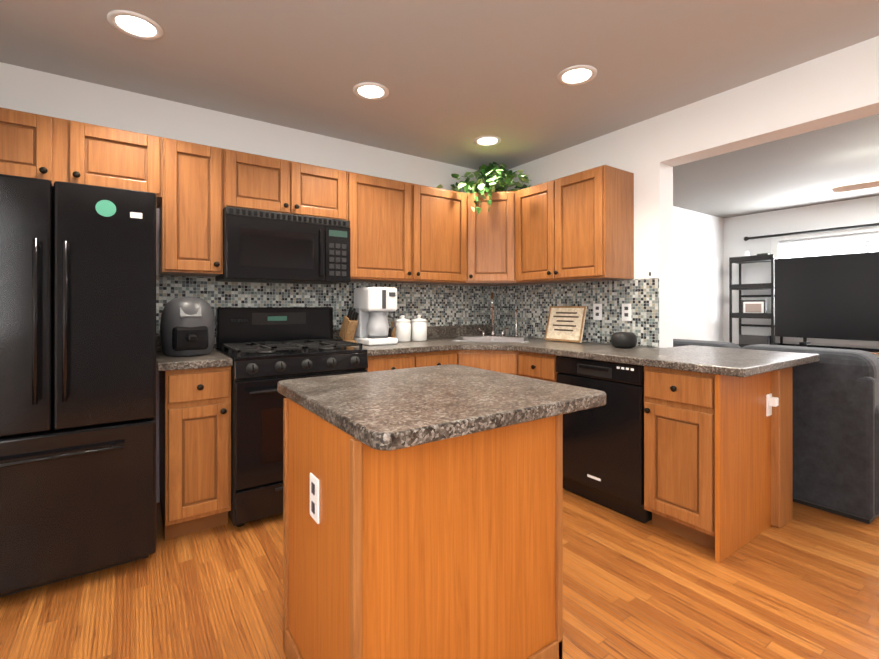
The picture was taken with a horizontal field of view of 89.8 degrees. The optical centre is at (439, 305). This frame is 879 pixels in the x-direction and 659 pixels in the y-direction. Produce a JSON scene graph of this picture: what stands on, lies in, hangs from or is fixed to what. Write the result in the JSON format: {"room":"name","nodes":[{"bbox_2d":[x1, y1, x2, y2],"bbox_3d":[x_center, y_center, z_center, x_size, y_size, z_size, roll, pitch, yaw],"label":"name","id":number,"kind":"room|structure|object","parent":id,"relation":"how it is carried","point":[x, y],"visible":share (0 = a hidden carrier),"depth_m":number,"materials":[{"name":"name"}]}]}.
{"room":"kitchen","nodes":[
{"label":"kitchen","id":0,"kind":"room"},
{"bbox_2d":[0,62,487,502],"bbox_3d":[0.668,-0.029,4.367,8.200,2.440,0.100,0,0,-35],"label":"wall","id":1,"kind":"structure","parent":0,"point":[24,89],"depth_m":2.76,"materials":[{"name":"white paint"}]},
{"bbox_2d":[0,107,161,207],"bbox_3d":[-1.925,-0.748,2.268,0.833,0.325,0.378,0,0,-35],"label":"upper cabinet","id":2,"kind":"object","parent":1,"relation":"attached to","point":[51,149],"visible":0.88,"depth_m":2.18,"materials":[{"name":"brown wood"}]},
{"bbox_2d":[159,137,222,276],"bbox_3d":[-1.460,-0.545,2.591,0.298,0.730,0.378,0,0,-35],"label":"upper cabinet","id":3,"kind":"object","parent":1,"relation":"attached to","point":[191,224],"visible":1,"depth_m":2.47,"materials":[{"name":"brown wood"}]},
{"bbox_2d":[223,149,345,219],"bbox_3d":[-1.024,-0.738,2.895,0.760,0.345,0.378,0,0,-35],"label":"upper cabinet","id":4,"kind":"object","parent":1,"relation":"attached to","point":[258,182],"visible":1,"depth_m":2.74,"materials":[{"name":"brown wood"}]},
{"bbox_2d":[215,206,349,284],"bbox_3d":[-1.009,-0.357,2.875,0.756,0.410,0.417,0,0,-35],"label":"microwave","id":5,"kind":"object","parent":4,"relation":"attached to","point":[260,246],"visible":1,"depth_m":2.69,"materials":[{"name":"black metal"}]},
{"bbox_2d":[156,275,495,347],"bbox_3d":[-0.592,0.050,3.424,2.744,0.456,0.005,0,0,-35],"label":"backsplash","id":6,"kind":"structure","parent":1,"relation":"attached to","point":[440,305],"depth_m":3.30,"materials":[{"name":"tile"}]},
{"bbox_2d":[346,171,411,282],"bbox_3d":[-0.501,-0.545,3.259,0.511,0.730,0.378,0,0,-35],"label":"upper cabinet","id":7,"kind":"object","parent":1,"relation":"attached to","point":[378,213],"visible":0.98,"depth_m":3.13,"materials":[{"name":"brown wood"}]},
{"bbox_2d":[394,183,466,284],"bbox_3d":[-0.075,-0.544,3.555,0.523,0.730,0.378,0,0,-35],"label":"upper cabinet","id":8,"kind":"object","parent":1,"relation":"attached to","point":[438,235],"visible":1,"depth_m":3.42,"materials":[{"name":"brown wood"}]},
{"bbox_2d":[436,162,537,285],"bbox_3d":[0.409,-0.708,3.658,0.841,1.058,0.810,0,0,-35],"label":"upper cabinet","id":9,"kind":"object","parent":1,"relation":"attached to","point":[491,233],"visible":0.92,"depth_m":3.55,"materials":[{"name":"brown wood"}]},
{"bbox_2d":[0,488,878,658],"bbox_3d":[2.410,1.219,1.862,8.200,0.060,6.200,0,0,-35],"label":"floor","id":10,"kind":"structure","parent":0,"point":[803,583],"depth_m":1.79,"materials":[{"name":"brown wood"}]},
{"bbox_2d":[0,174,155,596],"bbox_3d":[-1.778,0.339,2.083,0.720,1.700,0.814,0,0,-35],"label":"fridge","id":11,"kind":"object","parent":10,"relation":"on","point":[77,379],"visible":1,"depth_m":1.84,"materials":[{"name":"black metal"}]},
{"bbox_2d":[159,366,230,539],"bbox_3d":[-1.383,0.755,2.479,0.296,0.869,0.648,0,0,-35],"label":"base cabinet","id":12,"kind":"object","parent":10,"relation":"on","point":[195,448],"visible":1,"depth_m":2.25,"materials":[{"name":"brown wood"}]},
{"bbox_2d":[156,335,232,370],"bbox_3d":[-1.398,0.249,2.470,0.332,0.139,0.647,0,0,-35],"label":"countertop","id":13,"kind":"structure","parent":12,"relation":"on","point":[215,358],"depth_m":2.26,"materials":[{"name":"stone"}]},
{"bbox_2d":[160,296,214,356],"bbox_3d":[-1.398,0.115,2.460,0.270,0.328,0.361,0,0,-35],"label":"air fryer","id":14,"kind":"object","parent":13,"relation":"on","point":[187,326],"visible":1,"depth_m":2.38,"materials":[{"name":"grey plastic"}]},
{"bbox_2d":[215,307,367,526],"bbox_3d":[-0.920,0.602,2.746,0.760,1.175,0.722,0,0,-35],"label":"range","id":15,"kind":"object","parent":10,"relation":"on","point":[266,349],"visible":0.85,"depth_m":2.42,"materials":[{"name":"black metal"}]},
{"bbox_2d":[366,350,456,371],"bbox_3d":[-0.330,0.756,3.212,0.732,0.869,0.648,0,0,-35],"label":"base cabinet","id":16,"kind":"object","parent":10,"relation":"on","point":[398,361],"visible":0.15,"depth_m":2.96,"materials":[{"name":"brown wood"}]},
{"bbox_2d":[333,326,460,364],"bbox_3d":[-0.216,0.686,3.275,0.990,1.008,0.675,0,0,-35],"label":"countertop","id":17,"kind":"structure","parent":16,"relation":"on","point":[438,339],"depth_m":3.13,"materials":[{"name":"grey stone"}]},
{"bbox_2d":[339,307,358,342],"bbox_3d":[-0.636,0.146,3.122,0.076,0.268,0.173,0,0,-43],"label":"knife block","id":18,"kind":"object","parent":17,"relation":"on","point":[348,327],"visible":0.96,"depth_m":3.10,"materials":[{"name":"brown wood"}]},
{"bbox_2d":[353,287,397,345],"bbox_3d":[-0.463,0.077,3.194,0.233,0.405,0.273,0,0,-35],"label":"coffee maker","id":19,"kind":"object","parent":17,"relation":"on","point":[373,306],"visible":0.92,"depth_m":3.10,"materials":[{"name":"white plastic"}]},
{"bbox_2d":[391,321,395,337],"bbox_3d":[-0.347,0.200,3.331,0.050,0.160,0.050,0,0,-35],"label":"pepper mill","id":20,"kind":"object","parent":17,"relation":"on","point":[393,334],"visible":0.48,"depth_m":3.32,"materials":[{"name":"brown wood"}]},
{"bbox_2d":[395,315,410,341],"bbox_3d":[-0.285,0.178,3.399,0.130,0.204,0.130,0,0,-35],"label":"canister","id":21,"kind":"object","parent":17,"relation":"on","point":[403,330],"visible":0.85,"depth_m":3.34,"materials":[{"name":"white ceramic"}]},
{"bbox_2d":[411,315,426,340],"bbox_3d":[-0.162,0.178,3.485,0.130,0.204,0.130,0,0,-35],"label":"canister","id":22,"kind":"object","parent":17,"relation":"on","point":[418,328],"visible":1,"depth_m":3.43,"materials":[{"name":"white ceramic"}]},
{"bbox_2d":[277,364,605,658],"bbox_3d":[-0.031,0.734,1.518,0.833,0.910,0.844,0,0,-35],"label":"kitchen island","id":23,"kind":"object","parent":10,"relation":"on","point":[422,512],"visible":1,"depth_m":1.25,"materials":[{"name":"brown wood"}]},
{"bbox_2d":[518,351,557,381],"bbox_3d":[0.884,0.756,3.134,0.648,0.869,0.346,0,0,-35],"label":"base cabinet","id":24,"kind":"object","parent":10,"relation":"on","point":[537,366],"visible":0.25,"depth_m":2.95,"materials":[{"name":"brown wood"}]},
{"bbox_2d":[556,356,651,522],"bbox_3d":[1.147,0.756,2.750,0.620,0.868,0.576,0,0,-35],"label":"dishwasher","id":25,"kind":"object","parent":10,"relation":"on","point":[603,455],"visible":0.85,"depth_m":2.51,"materials":[{"name":"black metal"}]},
{"bbox_2d":[429,292,819,376],"bbox_3d":[0.970,0.540,3.095,1.290,1.300,2.325,0,0,-35],"label":"countertop","id":26,"kind":"structure","parent":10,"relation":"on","point":[485,346],"depth_m":2.72,"materials":[{"name":"grey stone"}]},
{"bbox_2d":[452,336,528,341],"bbox_3d":[0.423,0.365,3.599,0.734,0.181,0.734,0,0,-35],"label":"sink basin","id":27,"kind":"object","parent":26,"relation":"in","point":[461,338],"depth_m":3.77,"materials":[{"name":"silver metal"}]},
{"bbox_2d":[478,292,518,336],"bbox_3d":[0.509,0.085,3.826,0.285,0.392,0.287,0,0,-35],"label":"faucet","id":28,"kind":"object","parent":26,"relation":"on","point":[493,334],"depth_m":3.82,"materials":[{"name":"silver metal"}]},
{"bbox_2d":[544,306,586,342],"bbox_3d":[0.963,0.143,3.377,0.086,0.271,0.340,0,0,-35],"label":"sign","id":29,"kind":"object","parent":26,"relation":"on","point":[565,323],"visible":1,"depth_m":3.36,"materials":[{"name":"brown wood"}]},
{"bbox_2d":[611,332,636,347],"bbox_3d":[1.208,0.227,2.890,0.160,0.104,0.160,0,0,-35],"label":"pod","id":30,"kind":"object","parent":26,"relation":"on","point":[623,339],"visible":1,"depth_m":2.83,"materials":[{"name":"black plastic"}]},
{"bbox_2d":[644,366,714,549],"bbox_3d":[1.418,0.755,2.366,0.648,0.869,0.356,0,0,-35],"label":"base cabinet","id":31,"kind":"object","parent":10,"relation":"on","point":[679,452],"visible":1,"depth_m":2.19,"materials":[{"name":"brown wood"}]},
{"bbox_2d":[715,367,792,562],"bbox_3d":[1.457,0.755,2.489,0.790,0.869,0.642,0,0,-35],"label":"peninsula end panel","id":32,"kind":"object","parent":10,"relation":"on","point":[753,459],"visible":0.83,"depth_m":2.23,"materials":[{"name":"brown wood"}]},
{"bbox_2d":[729,251,782,347],"bbox_3d":[4.187,0.236,5.841,0.320,1.912,0.500,0,0,-35],"label":"shelf unit","id":33,"kind":"object","parent":10,"relation":"on","point":[752,308],"visible":0.58,"depth_m":5.79,"materials":[{"name":"black metal"}]},
{"bbox_2d":[673,339,878,523],"bbox_3d":[2.123,0.728,3.502,0.980,0.925,2.140,0,0,-35],"label":"sofa","id":34,"kind":"object","parent":10,"relation":"on","point":[835,408],"visible":0.23,"depth_m":2.49,"materials":[{"name":"fabric"}]},
{"bbox_2d":[772,341,878,354],"bbox_3d":[4.684,0.824,4.810,0.460,0.735,1.640,0,0,-35],"label":"tv console","id":35,"kind":"object","parent":10,"relation":"on","point":[874,350],"visible":0.27,"depth_m":4.98,"materials":[{"name":"black"}]},
{"bbox_2d":[775,252,878,343],"bbox_3d":[4.704,-0.061,4.861,0.270,1.035,1.680,0,0,-35],"label":"tv","id":36,"kind":"object","parent":35,"relation":"on","point":[830,297],"visible":1,"depth_m":5.11,"materials":[{"name":"black plastic"}]},
{"bbox_2d":[0,0,878,217],"bbox_3d":[2.410,-1.281,1.865,8.200,0.060,6.200,0,0,-35],"label":"ceiling","id":37,"kind":"structure","parent":0,"point":[456,78],"depth_m":2.30,"materials":[{"name":"grey paint"}]},
{"bbox_2d":[107,10,163,39],"bbox_3d":[-1.356,-1.247,1.972,0.210,0.007,0.210,0,0,-35],"label":"recessed light","id":38,"kind":"object","parent":37,"relation":"in","point":[135,25],"visible":1,"depth_m":1.96,"materials":[{"name":"white plastic"}]},
{"bbox_2d":[353,82,388,99],"bbox_3d":[-0.400,-1.246,2.577,0.210,0.007,0.210,0,0,-35],"label":"recessed light","id":39,"kind":"object","parent":37,"relation":"in","point":[370,90],"visible":1,"depth_m":2.57,"materials":[{"name":"white plastic"}]},
{"bbox_2d":[474,135,500,145],"bbox_3d":[0.364,-1.246,3.352,0.210,0.007,0.210,0,0,-35],"label":"recessed light","id":40,"kind":"object","parent":37,"relation":"in","point":[488,140],"visible":1,"depth_m":3.34,"materials":[{"name":"white plastic"}]},
{"bbox_2d":[557,65,596,85],"bbox_3d":[0.746,-1.247,2.400,0.210,0.007,0.210,0,0,-35],"label":"recessed light","id":41,"kind":"object","parent":37,"relation":"in","point":[576,75],"visible":1,"depth_m":2.39,"materials":[{"name":"white plastic"}]},
{"bbox_2d":[832,180,878,191],"bbox_3d":[3.769,-1.024,3.243,1.355,0.449,1.333,0,0,-35],"label":"ceiling fan","id":42,"kind":"object","parent":37,"relation":"hanging from","point":[857,186],"visible":1,"depth_m":3.63,"materials":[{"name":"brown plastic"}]},
{"bbox_2d":[496,115,672,347],"bbox_3d":[1.059,-0.029,3.603,0.170,2.440,1.600,0,0,-35],"label":"wall","id":43,"kind":"structure","parent":0,"point":[634,149],"depth_m":2.99,"materials":[{"name":"white paint"}]},
{"bbox_2d":[515,165,633,283],"bbox_3d":[0.955,-0.545,3.268,0.378,0.730,0.808,0,0,-35],"label":"upper cabinet","id":44,"kind":"object","parent":43,"relation":"attached to","point":[577,227],"visible":1,"depth_m":3.04,"materials":[{"name":"brown wood"}]},
{"bbox_2d":[496,278,658,346],"bbox_3d":[0.988,0.051,3.550,0.005,0.456,1.590,0,0,-35],"label":"backsplash","id":45,"kind":"structure","parent":43,"relation":"attached to","point":[533,303],"depth_m":3.32,"materials":[{"name":"tile"}]},
{"bbox_2d":[593,304,601,319],"bbox_3d":[1.173,0.050,3.274,0.007,0.120,0.072,0,0,-35],"label":"electrical outlet","id":46,"kind":"object","parent":45,"relation":"attached to","point":[597,311],"visible":1,"depth_m":3.27,"materials":[{"name":"white plastic"}]},
{"bbox_2d":[622,304,630,320],"bbox_3d":[1.307,0.050,3.081,0.007,0.120,0.072,0,0,-35],"label":"electrical outlet","id":47,"kind":"object","parent":45,"relation":"attached to","point":[626,312],"visible":1,"depth_m":3.08,"materials":[{"name":"white plastic"}]},
{"bbox_2d":[645,265,655,278],"bbox_3d":[1.406,-0.205,2.943,0.012,0.120,0.070,0,0,-35],"label":"switch plate","id":48,"kind":"object","parent":43,"relation":"attached to","point":[650,271],"visible":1,"depth_m":2.94,"materials":[{"name":"white plastic"}]},
{"bbox_2d":[673,206,722,341],"bbox_3d":[2.377,-0.028,5.325,3.960,2.440,0.280,0,0,-35],"label":"wall","id":49,"kind":"structure","parent":0,"point":[697,275],"depth_m":5.90,"materials":[{"name":"white paint"}]},
{"bbox_2d":[660,36,878,166],"bbox_3d":[2.773,-1.097,1.142,0.170,0.310,4.400,0,0,-35],"label":"header beam","id":50,"kind":"structure","parent":0,"point":[840,86],"depth_m":2.37,"materials":[{"name":"white paint"}]},
{"bbox_2d":[723,195,878,357],"bbox_3d":[5.685,-0.029,4.143,0.120,2.440,6.000,0,0,-35],"label":"wall","id":51,"kind":"structure","parent":0,"point":[845,213],"depth_m":5.91,"materials":[{"name":"white paint"}]},
{"bbox_2d":[744,223,878,240],"bbox_3d":[4.892,-0.908,5.072,0.118,0.060,2.430,0,0,-35],"label":"curtain rod","id":52,"kind":"object","parent":51,"relation":"attached to","point":[814,231],"visible":0.98,"depth_m":5.42,"materials":[{"name":"black metal"}]},
{"bbox_2d":[769,226,878,330],"bbox_3d":[4.970,-0.283,5.131,0.155,1.250,1.860,0,0,-35],"label":"window","id":53,"kind":"structure","parent":51,"relation":"in","point":[775,246],"depth_m":5.46,"materials":[{"name":"white plastic"}]},
{"bbox_2d":[780,232,878,256],"bbox_3d":[4.968,-0.308,5.130,0.047,1.061,1.660,0,0,-35],"label":"window blinds","id":54,"kind":"object","parent":53,"relation":"attached to","point":[833,238],"visible":0.19,"depth_m":5.38,"materials":[{"name":"white plastic"}]}
]}

